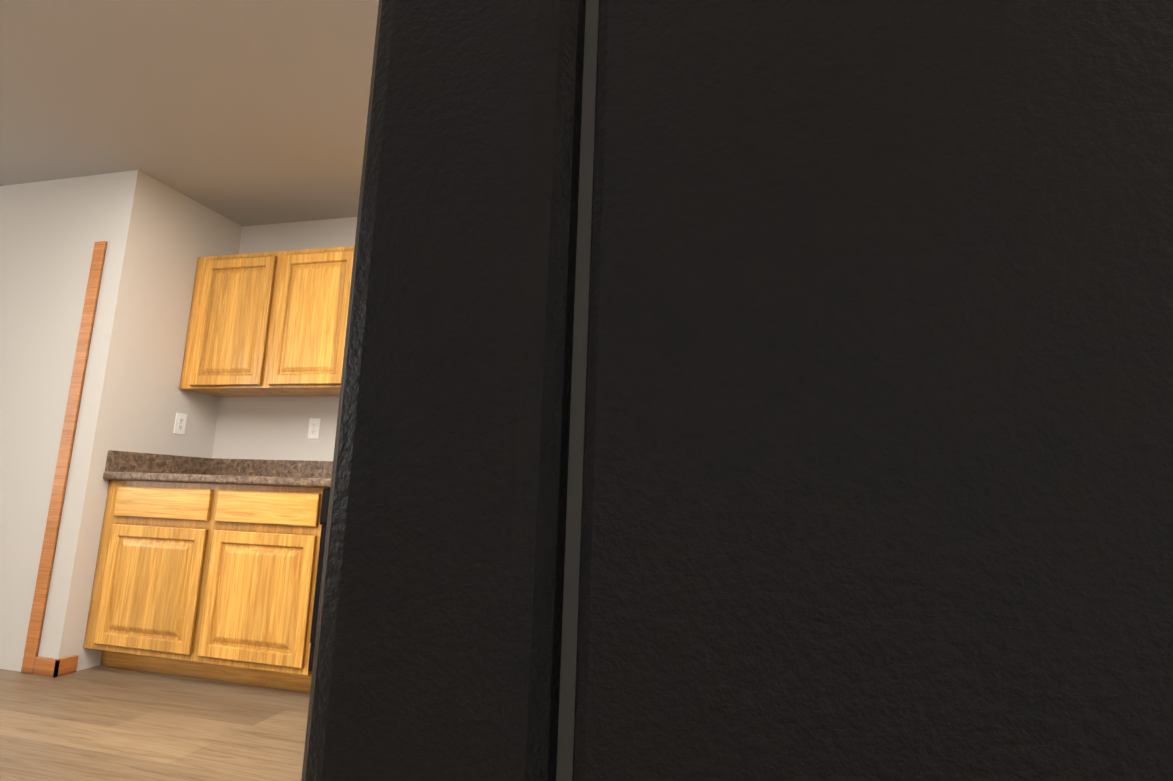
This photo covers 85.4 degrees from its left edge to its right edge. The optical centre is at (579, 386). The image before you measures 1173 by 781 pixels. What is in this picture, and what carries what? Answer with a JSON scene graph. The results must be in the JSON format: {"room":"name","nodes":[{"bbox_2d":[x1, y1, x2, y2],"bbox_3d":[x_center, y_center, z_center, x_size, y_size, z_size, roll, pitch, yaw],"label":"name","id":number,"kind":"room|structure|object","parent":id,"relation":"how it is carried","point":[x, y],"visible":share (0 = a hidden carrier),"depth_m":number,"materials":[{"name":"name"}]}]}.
{"room":"kitchen","nodes":[
{"label":"kitchen","id":0,"kind":"room"},
{"bbox_2d":[0,170,158,671],"bbox_3d":[-3.735,0.115,3.480,3.000,2.440,0.120,0,-10,15],"label":"wall","id":1,"kind":"structure","parent":0,"point":[52,232],"depth_m":3.15,"materials":[{"name":"paint"}]},
{"bbox_2d":[26,655,78,677],"bbox_3d":[-2.417,1.265,2.904,0.202,0.075,0.095,0,-10,15],"label":"baseboard","id":2,"kind":"structure","parent":1,"relation":"attached to","point":[49,667],"depth_m":2.86,"materials":[{"name":"brown wood"}]},
{"bbox_2d":[21,241,106,673],"bbox_3d":[-2.457,0.280,3.046,0.070,2.060,0.014,0,-10,15],"label":"door frame","id":3,"kind":"structure","parent":1,"relation":"attached to","point":[33,639],"depth_m":3.02,"materials":[{"name":"brown wood"}]},
{"bbox_2d":[0,665,309,780],"bbox_3d":[-2.522,0.992,0.798,6.962,0.100,5.780,0,-10,15],"label":"floor","id":4,"kind":"structure","parent":0,"point":[101,723],"depth_m":2.29,"materials":[{"name":"wood"}]},
{"bbox_2d":[83,480,329,692],"bbox_3d":[-1.638,0.926,3.138,1.215,0.875,0.618,0,-10,15],"label":"base cabinet","id":5,"kind":"object","parent":4,"relation":"on","point":[213,581],"visible":0.85,"depth_m":2.85,"materials":[{"name":"brown wood"}]},
{"bbox_2d":[103,450,332,487],"bbox_3d":[-0.430,0.414,2.906,3.678,0.140,0.633,0,-10,15],"label":"countertop","id":6,"kind":"structure","parent":5,"relation":"on","point":[126,465],"depth_m":3.33,"materials":[{"name":"stone"}]},
{"bbox_2d":[308,489,329,670],"bbox_3d":[-0.755,0.918,2.890,0.609,0.870,0.636,0,-10,15],"label":"dishwasher","id":7,"kind":"object","parent":4,"relation":"on","point":[324,507],"visible":0.12,"depth_m":2.70,"materials":[{"name":"black plastic"}]},
{"bbox_2d":[301,0,1172,780],"bbox_3d":[0.375,0.125,0.441,0.821,1.694,0.760,0,-10,15],"label":"refrigerator","id":8,"kind":"object","parent":4,"relation":"on","point":[755,390],"visible":1,"depth_m":0.15,"materials":[{"name":"black metal"}]},
{"bbox_2d":[82,182,241,669],"bbox_3d":[-2.253,0.164,3.454,0.120,2.440,0.585,0,-10,15],"label":"wall","id":9,"kind":"structure","parent":0,"point":[186,232],"depth_m":3.42,"materials":[{"name":"paint"}]},
{"bbox_2d":[173,413,186,434],"bbox_3d":[-2.180,0.201,3.478,0.008,0.114,0.070,0,-10,15],"label":"electrical outlet","id":10,"kind":"object","parent":9,"relation":"attached to","point":[180,423],"visible":1,"depth_m":3.47,"materials":[{"name":"white plastic"}]},
{"bbox_2d":[0,0,378,226],"bbox_3d":[-2.432,-1.510,1.223,6.962,0.100,5.780,0,-10,15],"label":"ceiling","id":11,"kind":"structure","parent":0,"point":[242,113],"depth_m":2.62,"materials":[{"name":"paint"}]},
{"bbox_2d":[212,217,356,460],"bbox_3d":[-0.323,0.210,3.322,3.962,2.440,0.140,0,-10,15],"label":"wall","id":12,"kind":"structure","parent":0,"point":[270,428],"depth_m":3.65,"materials":[{"name":"paint"}]},
{"bbox_2d":[179,246,353,396],"bbox_3d":[-1.624,-0.344,3.527,1.065,0.755,0.302,0,-10,15],"label":"upper cabinet","id":13,"kind":"object","parent":12,"relation":"attached to","point":[264,324],"visible":0.73,"depth_m":3.39,"materials":[{"name":"brown wood"}]},
{"bbox_2d":[308,418,320,438],"bbox_3d":[-1.478,0.232,3.542,0.070,0.114,0.008,0,-10,15],"label":"electrical outlet","id":14,"kind":"object","parent":12,"relation":"attached to","point":[314,428],"visible":1,"depth_m":3.54,"materials":[{"name":"white plastic"}]}
]}

